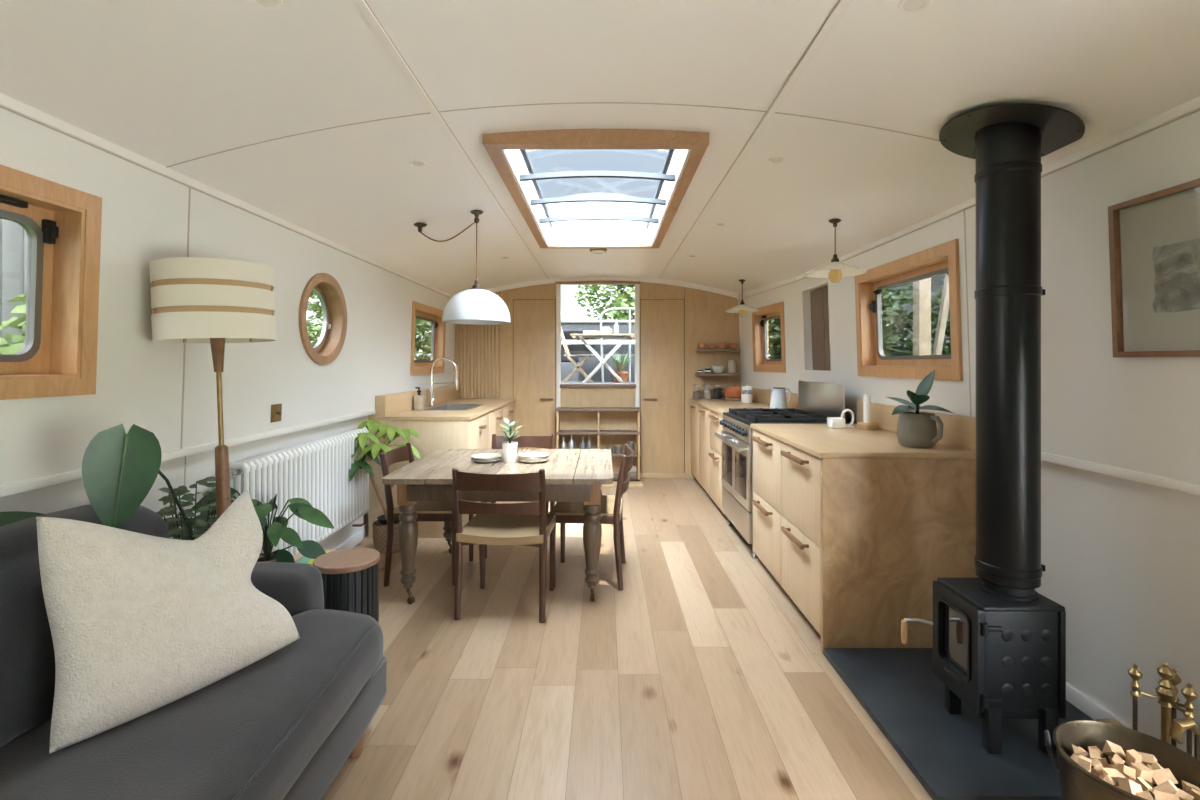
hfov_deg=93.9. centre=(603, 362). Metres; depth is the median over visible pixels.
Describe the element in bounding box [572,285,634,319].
tree
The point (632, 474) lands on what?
folded cloth
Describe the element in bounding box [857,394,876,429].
candle
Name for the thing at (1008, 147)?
flue pipe
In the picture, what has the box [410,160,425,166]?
recessed light
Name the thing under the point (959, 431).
upstand
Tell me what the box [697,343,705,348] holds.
terracotta cup
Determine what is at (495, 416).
base cabinet
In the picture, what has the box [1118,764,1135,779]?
kindling
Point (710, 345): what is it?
terracotta cup
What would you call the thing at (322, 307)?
window
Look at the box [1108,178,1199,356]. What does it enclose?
framed print
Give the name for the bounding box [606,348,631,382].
potted plant
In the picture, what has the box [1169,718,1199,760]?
brush
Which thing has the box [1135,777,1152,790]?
kindling
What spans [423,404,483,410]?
sink
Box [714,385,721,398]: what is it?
storage jar
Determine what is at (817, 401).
range cooker
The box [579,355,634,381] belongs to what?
planter box
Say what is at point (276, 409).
light switch
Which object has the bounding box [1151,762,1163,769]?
kindling
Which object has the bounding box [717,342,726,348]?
terracotta cup
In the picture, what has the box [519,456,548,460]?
dinner plate
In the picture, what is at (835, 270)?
pendant lamp
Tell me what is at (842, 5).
trim
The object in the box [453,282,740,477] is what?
wall
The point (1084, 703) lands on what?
baseboard
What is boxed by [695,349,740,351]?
wall shelf
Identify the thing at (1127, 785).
kindling
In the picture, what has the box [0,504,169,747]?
cushion
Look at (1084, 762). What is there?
kindling
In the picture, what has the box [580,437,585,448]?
bottle
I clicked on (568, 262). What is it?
ceiling panel
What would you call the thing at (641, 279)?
trim
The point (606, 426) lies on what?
shelf unit
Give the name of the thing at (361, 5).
trim
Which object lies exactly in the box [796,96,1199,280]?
trim
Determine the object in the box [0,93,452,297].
trim
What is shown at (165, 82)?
ceiling
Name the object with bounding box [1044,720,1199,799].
bucket
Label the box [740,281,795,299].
trim
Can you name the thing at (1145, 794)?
kindling
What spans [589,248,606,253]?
round ceiling light
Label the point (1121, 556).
wall
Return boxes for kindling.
[1070,747,1089,762]
[1071,743,1087,754]
[1077,755,1091,772]
[1088,746,1102,757]
[1088,748,1101,762]
[1088,757,1108,767]
[1091,759,1103,776]
[1091,767,1097,776]
[1102,740,1125,758]
[1102,768,1125,781]
[1102,775,1115,784]
[1108,764,1124,775]
[1111,753,1124,766]
[1117,777,1141,795]
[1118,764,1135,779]
[1125,749,1141,765]
[1130,763,1152,782]
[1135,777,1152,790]
[1136,791,1153,799]
[1138,752,1156,764]
[1142,763,1152,769]
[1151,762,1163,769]
[1152,768,1177,784]
[1152,779,1178,793]
[1154,790,1178,799]
[1175,788,1193,799]
[1182,780,1199,793]
[1190,785,1199,799]
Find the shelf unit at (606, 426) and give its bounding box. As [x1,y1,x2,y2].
[556,407,640,480]
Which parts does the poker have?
rod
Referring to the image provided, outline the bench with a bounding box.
[293,550,334,560]
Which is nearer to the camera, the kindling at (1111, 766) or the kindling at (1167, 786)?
the kindling at (1167, 786)
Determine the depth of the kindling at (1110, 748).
1.50 m
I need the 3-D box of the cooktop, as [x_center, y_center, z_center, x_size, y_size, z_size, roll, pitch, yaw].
[1.308,0.416,4.215,0.645,0.017,0.858,0,0,0]
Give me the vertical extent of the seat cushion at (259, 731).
0.268 m
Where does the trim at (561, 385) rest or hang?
attached to the wall at (707, 321)
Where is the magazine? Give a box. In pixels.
[297,557,310,562]
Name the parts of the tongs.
rod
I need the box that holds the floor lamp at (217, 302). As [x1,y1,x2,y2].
[149,257,275,520]
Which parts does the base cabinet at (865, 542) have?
handle, handle, drawer, drawer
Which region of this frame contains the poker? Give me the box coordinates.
[1127,664,1142,730]
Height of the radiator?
0.702 m
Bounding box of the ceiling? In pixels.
[0,0,1199,295]
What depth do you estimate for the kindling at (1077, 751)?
1.49 m
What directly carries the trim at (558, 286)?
attached to the wall at (707, 321)
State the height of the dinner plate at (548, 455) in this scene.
0.018 m
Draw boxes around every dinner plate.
[471,453,501,459]
[471,458,502,462]
[472,456,502,460]
[517,458,548,462]
[518,455,548,459]
[519,452,548,457]
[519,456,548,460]
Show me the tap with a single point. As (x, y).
(443, 358)
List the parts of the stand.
post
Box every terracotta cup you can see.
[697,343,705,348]
[708,343,714,348]
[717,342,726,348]
[728,343,736,348]
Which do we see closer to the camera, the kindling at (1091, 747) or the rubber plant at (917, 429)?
the kindling at (1091, 747)
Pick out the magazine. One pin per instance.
(305, 559)
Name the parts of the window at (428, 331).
pane, frame, sash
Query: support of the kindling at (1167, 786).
on the kindling
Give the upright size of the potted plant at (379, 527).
0.921 m
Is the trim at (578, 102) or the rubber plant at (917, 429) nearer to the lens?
the trim at (578, 102)
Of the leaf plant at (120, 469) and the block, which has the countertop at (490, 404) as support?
the block
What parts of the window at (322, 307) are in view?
pane, frame, sash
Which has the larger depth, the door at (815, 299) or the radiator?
the door at (815, 299)
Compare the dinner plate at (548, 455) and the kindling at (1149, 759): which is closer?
the kindling at (1149, 759)
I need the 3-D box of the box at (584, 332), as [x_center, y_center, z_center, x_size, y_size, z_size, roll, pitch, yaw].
[-0.170,-0.406,7.550,0.220,0.050,0.120,0,0,0]
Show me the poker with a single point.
(1134, 672)
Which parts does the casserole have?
lid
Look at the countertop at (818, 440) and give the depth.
2.87 m
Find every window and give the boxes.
[0,164,101,399]
[299,273,346,364]
[410,301,445,374]
[483,129,708,247]
[752,302,785,372]
[854,239,962,380]
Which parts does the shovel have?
rod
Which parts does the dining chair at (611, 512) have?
leg, leg, seat frame, seat, leg, leg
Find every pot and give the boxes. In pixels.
[502,441,517,462]
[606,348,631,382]
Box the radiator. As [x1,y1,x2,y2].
[229,429,368,554]
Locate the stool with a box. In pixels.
[313,548,379,622]
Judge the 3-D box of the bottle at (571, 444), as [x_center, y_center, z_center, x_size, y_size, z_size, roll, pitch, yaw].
[-0.365,0.913,6.310,0.072,0.210,0.072,0,0,0]
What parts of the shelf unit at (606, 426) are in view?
shelf, shelf, shelf, shelf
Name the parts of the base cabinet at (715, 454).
handle, handle, drawer, drawer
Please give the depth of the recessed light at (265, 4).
1.47 m
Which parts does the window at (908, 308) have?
sash, frame, pane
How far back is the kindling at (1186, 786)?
1.37 m
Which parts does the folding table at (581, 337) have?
leg, leg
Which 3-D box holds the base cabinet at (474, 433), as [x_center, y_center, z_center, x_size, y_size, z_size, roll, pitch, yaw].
[-1.387,0.883,4.634,0.806,0.893,0.768,0,0,0]
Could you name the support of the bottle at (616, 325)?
on the folding table at (581, 337)
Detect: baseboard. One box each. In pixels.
[333,530,362,549]
[640,473,690,477]
[1066,682,1132,728]
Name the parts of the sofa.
arm, leg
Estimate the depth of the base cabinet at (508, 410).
6.04 m
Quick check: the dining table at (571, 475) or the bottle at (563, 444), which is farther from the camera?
the bottle at (563, 444)
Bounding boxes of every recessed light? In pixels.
[251,0,282,9]
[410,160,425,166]
[768,157,784,163]
[898,0,930,13]
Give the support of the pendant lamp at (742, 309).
hanging from the ceiling
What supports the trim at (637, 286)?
attached to the wall at (707, 321)
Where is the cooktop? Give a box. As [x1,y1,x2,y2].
[723,412,826,425]
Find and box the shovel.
[1181,683,1197,755]
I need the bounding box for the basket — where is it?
[372,520,400,553]
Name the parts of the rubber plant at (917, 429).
pot, pot handle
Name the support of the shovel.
hanging from the stand
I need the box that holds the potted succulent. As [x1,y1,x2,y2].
[500,418,520,462]
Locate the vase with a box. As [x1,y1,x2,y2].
[727,360,736,372]
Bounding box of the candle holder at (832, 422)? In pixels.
[827,409,853,427]
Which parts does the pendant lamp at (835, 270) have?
bulb, lamp shade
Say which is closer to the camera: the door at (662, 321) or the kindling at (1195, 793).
the kindling at (1195, 793)
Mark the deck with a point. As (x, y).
(561, 381)
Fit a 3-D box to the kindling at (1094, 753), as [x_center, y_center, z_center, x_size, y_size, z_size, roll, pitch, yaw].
[1.311,1.050,1.494,0.024,0.028,0.037,0,0,34]
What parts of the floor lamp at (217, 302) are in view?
lamp shade, stem, brass rod, stem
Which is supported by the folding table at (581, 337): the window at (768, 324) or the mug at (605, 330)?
the mug at (605, 330)
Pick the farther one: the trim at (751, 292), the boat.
the boat
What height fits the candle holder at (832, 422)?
0.118 m
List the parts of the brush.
rod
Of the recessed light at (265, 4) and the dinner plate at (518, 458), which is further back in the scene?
the dinner plate at (518, 458)
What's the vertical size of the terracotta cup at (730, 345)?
0.066 m
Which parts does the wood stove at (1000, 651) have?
latch arm, leg, door, leg, plate, leg, plate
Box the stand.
[1139,661,1188,743]
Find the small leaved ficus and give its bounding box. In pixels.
[156,476,215,539]
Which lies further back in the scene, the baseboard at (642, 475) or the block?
the baseboard at (642, 475)
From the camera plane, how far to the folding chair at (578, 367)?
8.00 m
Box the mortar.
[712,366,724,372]
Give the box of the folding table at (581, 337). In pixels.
[570,334,634,382]
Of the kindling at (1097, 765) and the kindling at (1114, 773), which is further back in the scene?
the kindling at (1097, 765)
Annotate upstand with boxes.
[375,385,459,416]
[741,387,797,408]
[857,401,975,451]
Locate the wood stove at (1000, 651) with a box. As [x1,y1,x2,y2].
[901,578,1065,753]
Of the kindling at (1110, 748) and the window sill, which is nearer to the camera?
the kindling at (1110, 748)
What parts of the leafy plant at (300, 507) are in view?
stem, pot, stem, stem, stem, stem, stem, stem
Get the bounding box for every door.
[513,299,555,448]
[640,299,684,472]
[802,281,830,371]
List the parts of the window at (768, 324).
sash, frame, pane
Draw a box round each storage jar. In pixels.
[693,385,701,398]
[703,385,710,398]
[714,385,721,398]
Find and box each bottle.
[414,387,423,409]
[561,437,566,448]
[568,435,574,448]
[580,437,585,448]
[587,435,591,448]
[614,319,618,333]
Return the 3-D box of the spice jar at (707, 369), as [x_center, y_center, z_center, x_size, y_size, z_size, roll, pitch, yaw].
[1.180,0.081,6.370,0.069,0.066,0.069,0,0,0]
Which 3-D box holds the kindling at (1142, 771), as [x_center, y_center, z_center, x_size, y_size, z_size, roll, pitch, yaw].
[1.368,1.042,1.426,0.029,0.034,0.045,0,0,14]
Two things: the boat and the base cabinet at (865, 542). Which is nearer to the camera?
the base cabinet at (865, 542)
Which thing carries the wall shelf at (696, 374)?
attached to the wall at (707, 321)
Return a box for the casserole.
[721,385,741,400]
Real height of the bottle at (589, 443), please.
0.200 m
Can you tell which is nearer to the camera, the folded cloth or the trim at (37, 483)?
the trim at (37, 483)
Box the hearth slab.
[823,648,1093,799]
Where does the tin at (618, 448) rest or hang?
on the shelf unit at (606, 426)
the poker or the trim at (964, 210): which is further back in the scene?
the trim at (964, 210)
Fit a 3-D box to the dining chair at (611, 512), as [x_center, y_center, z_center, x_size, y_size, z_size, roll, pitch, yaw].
[-0.061,0.935,3.517,0.502,0.792,0.486,0,0,4]
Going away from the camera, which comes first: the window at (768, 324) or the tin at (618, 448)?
the window at (768, 324)
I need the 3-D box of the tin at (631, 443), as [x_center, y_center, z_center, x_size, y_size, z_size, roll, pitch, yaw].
[0.300,0.948,6.310,0.072,0.142,0.072,0,0,0]
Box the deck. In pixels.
[561,381,634,382]
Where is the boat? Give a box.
[561,320,634,380]
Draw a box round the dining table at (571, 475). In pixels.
[382,449,612,603]
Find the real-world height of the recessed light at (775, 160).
0.015 m
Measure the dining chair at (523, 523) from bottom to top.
0.792 m
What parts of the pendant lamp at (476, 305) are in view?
cord, lamp shade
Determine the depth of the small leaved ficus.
2.18 m
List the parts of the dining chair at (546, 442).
leg, leg, leg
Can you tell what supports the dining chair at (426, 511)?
on the floor at (701, 678)
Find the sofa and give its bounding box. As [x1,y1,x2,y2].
[0,504,386,799]
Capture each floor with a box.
[321,478,932,799]
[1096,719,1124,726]
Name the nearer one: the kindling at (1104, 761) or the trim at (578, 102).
the kindling at (1104, 761)
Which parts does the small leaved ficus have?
stem, stem, stem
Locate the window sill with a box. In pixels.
[561,383,634,383]
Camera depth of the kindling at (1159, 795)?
1.33 m
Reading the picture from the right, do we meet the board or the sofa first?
the board
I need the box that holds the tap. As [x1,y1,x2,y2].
[429,357,457,406]
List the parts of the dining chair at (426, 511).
leg, leg, seat frame, seat, leg, leg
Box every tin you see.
[606,446,612,453]
[614,444,621,453]
[627,441,633,449]
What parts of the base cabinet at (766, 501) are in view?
handle, handle, drawer, drawer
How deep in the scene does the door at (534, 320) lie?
6.46 m
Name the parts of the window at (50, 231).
pane, frame, sash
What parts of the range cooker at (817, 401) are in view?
handle, oven door, handle, storage drawer, control panel, oven door, knob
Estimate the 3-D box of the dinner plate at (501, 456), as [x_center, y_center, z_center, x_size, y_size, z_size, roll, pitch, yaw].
[-0.736,0.602,3.535,0.194,0.018,0.194,0,0,0]
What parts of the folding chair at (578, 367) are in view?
leg, leg, leg, leg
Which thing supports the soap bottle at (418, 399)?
on the countertop at (490, 404)
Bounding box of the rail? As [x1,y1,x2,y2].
[600,307,634,381]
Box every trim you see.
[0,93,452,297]
[0,410,375,496]
[167,102,938,167]
[180,187,190,448]
[183,456,185,509]
[352,0,547,278]
[486,277,737,297]
[555,281,639,284]
[556,284,560,407]
[560,384,635,387]
[635,284,639,406]
[659,0,851,278]
[737,277,795,299]
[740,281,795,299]
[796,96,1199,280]
[964,210,971,416]
[1041,452,1199,494]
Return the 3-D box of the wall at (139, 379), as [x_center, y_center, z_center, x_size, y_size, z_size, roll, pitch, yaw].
[-1.821,0.258,1.945,0.232,2.200,9.090,0,0,0]
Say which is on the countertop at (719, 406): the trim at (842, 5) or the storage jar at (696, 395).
the storage jar at (696, 395)
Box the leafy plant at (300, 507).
[192,487,333,562]
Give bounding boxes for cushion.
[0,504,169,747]
[0,609,382,799]
[36,490,299,753]
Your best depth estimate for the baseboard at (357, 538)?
4.02 m
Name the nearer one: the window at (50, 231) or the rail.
the window at (50, 231)
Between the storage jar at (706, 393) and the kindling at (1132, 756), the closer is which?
the kindling at (1132, 756)
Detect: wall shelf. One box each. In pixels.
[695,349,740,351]
[695,373,740,375]
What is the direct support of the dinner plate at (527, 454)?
on the dinner plate at (548, 455)
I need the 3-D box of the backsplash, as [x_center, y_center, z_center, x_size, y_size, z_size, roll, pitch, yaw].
[1.620,0.285,4.215,0.016,0.280,0.866,0,0,0]
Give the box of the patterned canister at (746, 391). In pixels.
[741,385,752,402]
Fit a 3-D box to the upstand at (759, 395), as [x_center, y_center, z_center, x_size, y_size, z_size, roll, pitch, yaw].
[1.658,0.339,5.511,0.060,0.138,1.709,0,0,-5]
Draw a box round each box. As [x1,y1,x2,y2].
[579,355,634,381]
[583,331,599,333]
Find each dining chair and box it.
[379,443,473,586]
[452,467,555,622]
[485,434,555,557]
[549,444,633,590]
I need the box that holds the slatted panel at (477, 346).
[456,293,498,397]
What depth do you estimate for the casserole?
6.04 m
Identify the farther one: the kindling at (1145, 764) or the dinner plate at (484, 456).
the dinner plate at (484, 456)
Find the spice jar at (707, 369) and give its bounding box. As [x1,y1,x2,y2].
[705,367,710,372]
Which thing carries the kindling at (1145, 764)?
in the bucket
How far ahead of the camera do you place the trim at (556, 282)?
6.45 m
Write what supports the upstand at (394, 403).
on the countertop at (490, 404)
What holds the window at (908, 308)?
in the wall at (1121, 556)
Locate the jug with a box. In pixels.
[769,387,790,407]
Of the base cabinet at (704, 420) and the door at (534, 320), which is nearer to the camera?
the base cabinet at (704, 420)
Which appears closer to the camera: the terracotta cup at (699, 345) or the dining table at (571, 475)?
the dining table at (571, 475)
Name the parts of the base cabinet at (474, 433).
door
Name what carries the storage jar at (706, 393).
on the countertop at (719, 406)
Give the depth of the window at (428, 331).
5.65 m
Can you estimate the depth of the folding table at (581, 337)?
7.30 m
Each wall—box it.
[0,107,454,549]
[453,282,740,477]
[738,281,800,392]
[797,111,1199,756]
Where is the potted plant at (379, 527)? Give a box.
[349,420,419,553]
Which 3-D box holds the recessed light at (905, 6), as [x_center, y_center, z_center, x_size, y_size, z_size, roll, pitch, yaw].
[0.820,-0.948,1.480,0.075,0.015,0.076,0,0,6]
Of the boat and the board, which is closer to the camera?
the board
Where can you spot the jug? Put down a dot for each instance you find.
(778, 396)
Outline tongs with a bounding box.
[1169,669,1181,746]
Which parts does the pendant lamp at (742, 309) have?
lamp shade, bulb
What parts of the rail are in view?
post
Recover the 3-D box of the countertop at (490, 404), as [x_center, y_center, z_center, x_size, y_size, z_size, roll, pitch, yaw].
[-1.377,0.422,5.345,0.717,0.028,2.200,0,0,0]
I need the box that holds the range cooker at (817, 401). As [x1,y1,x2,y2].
[714,380,844,557]
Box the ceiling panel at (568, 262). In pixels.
[546,248,649,278]
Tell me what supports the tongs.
hanging from the stand
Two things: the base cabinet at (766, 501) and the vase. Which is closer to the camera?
the base cabinet at (766, 501)
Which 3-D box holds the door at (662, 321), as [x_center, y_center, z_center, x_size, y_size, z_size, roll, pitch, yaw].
[0.675,0.270,6.447,0.512,2.012,0.045,0,0,0]
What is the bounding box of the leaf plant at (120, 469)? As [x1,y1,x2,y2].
[0,424,194,539]
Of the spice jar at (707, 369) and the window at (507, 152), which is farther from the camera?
the spice jar at (707, 369)
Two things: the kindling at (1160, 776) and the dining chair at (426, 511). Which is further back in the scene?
the dining chair at (426, 511)
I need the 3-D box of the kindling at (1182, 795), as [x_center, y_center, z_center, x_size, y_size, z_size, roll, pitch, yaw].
[1.406,1.053,1.355,0.023,0.026,0.030,0,0,-27]
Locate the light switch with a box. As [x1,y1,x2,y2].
[271,404,281,422]
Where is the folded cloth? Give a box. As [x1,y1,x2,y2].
[628,472,636,476]
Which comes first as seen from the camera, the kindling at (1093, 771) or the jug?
the kindling at (1093, 771)
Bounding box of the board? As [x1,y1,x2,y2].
[602,481,642,486]
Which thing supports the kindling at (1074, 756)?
in the bucket
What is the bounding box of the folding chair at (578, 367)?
[561,327,593,382]
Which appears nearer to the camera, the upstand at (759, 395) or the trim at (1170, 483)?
the trim at (1170, 483)
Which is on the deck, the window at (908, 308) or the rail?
the rail
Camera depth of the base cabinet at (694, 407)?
6.12 m
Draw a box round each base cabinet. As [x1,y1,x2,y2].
[368,413,488,537]
[488,406,502,502]
[503,402,513,434]
[690,402,698,481]
[699,405,710,495]
[709,410,723,512]
[752,429,781,584]
[781,442,978,652]
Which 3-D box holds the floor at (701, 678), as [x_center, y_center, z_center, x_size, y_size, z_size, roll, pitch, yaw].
[0.000,1.360,1.935,3.900,0.060,9.270,0,0,0]
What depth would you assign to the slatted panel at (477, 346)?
6.45 m
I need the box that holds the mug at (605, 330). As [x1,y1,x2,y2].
[601,327,611,333]
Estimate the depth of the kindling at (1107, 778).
1.39 m
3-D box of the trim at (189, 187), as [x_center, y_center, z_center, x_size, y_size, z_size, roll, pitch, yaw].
[-1.726,-0.185,2.310,0.037,1.078,0.008,0,0,0]
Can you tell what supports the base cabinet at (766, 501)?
on the floor at (701, 678)
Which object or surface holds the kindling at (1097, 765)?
on the kindling at (1093, 771)
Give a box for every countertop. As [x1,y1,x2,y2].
[375,398,515,420]
[690,398,787,414]
[750,424,975,457]
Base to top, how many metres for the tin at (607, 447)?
0.082 m
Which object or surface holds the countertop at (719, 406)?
on the base cabinet at (715, 454)
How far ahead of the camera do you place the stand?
1.58 m
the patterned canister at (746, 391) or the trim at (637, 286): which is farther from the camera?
the trim at (637, 286)
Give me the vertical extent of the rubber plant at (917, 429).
0.374 m
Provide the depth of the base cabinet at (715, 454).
4.98 m
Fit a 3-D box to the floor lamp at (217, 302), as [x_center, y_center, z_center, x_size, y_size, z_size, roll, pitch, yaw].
[-1.523,0.474,2.200,0.410,1.717,0.402,0,0,-14]
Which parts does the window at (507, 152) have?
rail, rail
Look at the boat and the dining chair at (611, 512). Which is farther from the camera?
the boat
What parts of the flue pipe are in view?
ceiling plate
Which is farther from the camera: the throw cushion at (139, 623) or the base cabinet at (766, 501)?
the base cabinet at (766, 501)
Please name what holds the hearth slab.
on the floor at (701, 678)
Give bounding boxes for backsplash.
[798,380,844,418]
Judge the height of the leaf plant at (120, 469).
1.150 m
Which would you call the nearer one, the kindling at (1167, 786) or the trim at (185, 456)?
the kindling at (1167, 786)
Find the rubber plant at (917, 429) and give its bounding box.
[886,370,952,447]
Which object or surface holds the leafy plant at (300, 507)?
on the bench
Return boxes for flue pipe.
[939,103,1084,588]
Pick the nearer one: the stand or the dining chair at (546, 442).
the stand
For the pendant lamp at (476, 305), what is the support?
hanging from the ceiling
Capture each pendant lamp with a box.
[414,210,509,324]
[725,279,758,316]
[805,218,865,282]
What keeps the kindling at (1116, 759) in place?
on the kindling at (1111, 766)
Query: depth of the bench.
2.91 m
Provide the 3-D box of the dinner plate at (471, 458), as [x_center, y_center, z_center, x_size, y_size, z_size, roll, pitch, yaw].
[-0.740,0.611,3.535,0.200,0.018,0.200,0,0,0]
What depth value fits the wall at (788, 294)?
5.42 m
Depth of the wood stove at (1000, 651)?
1.86 m

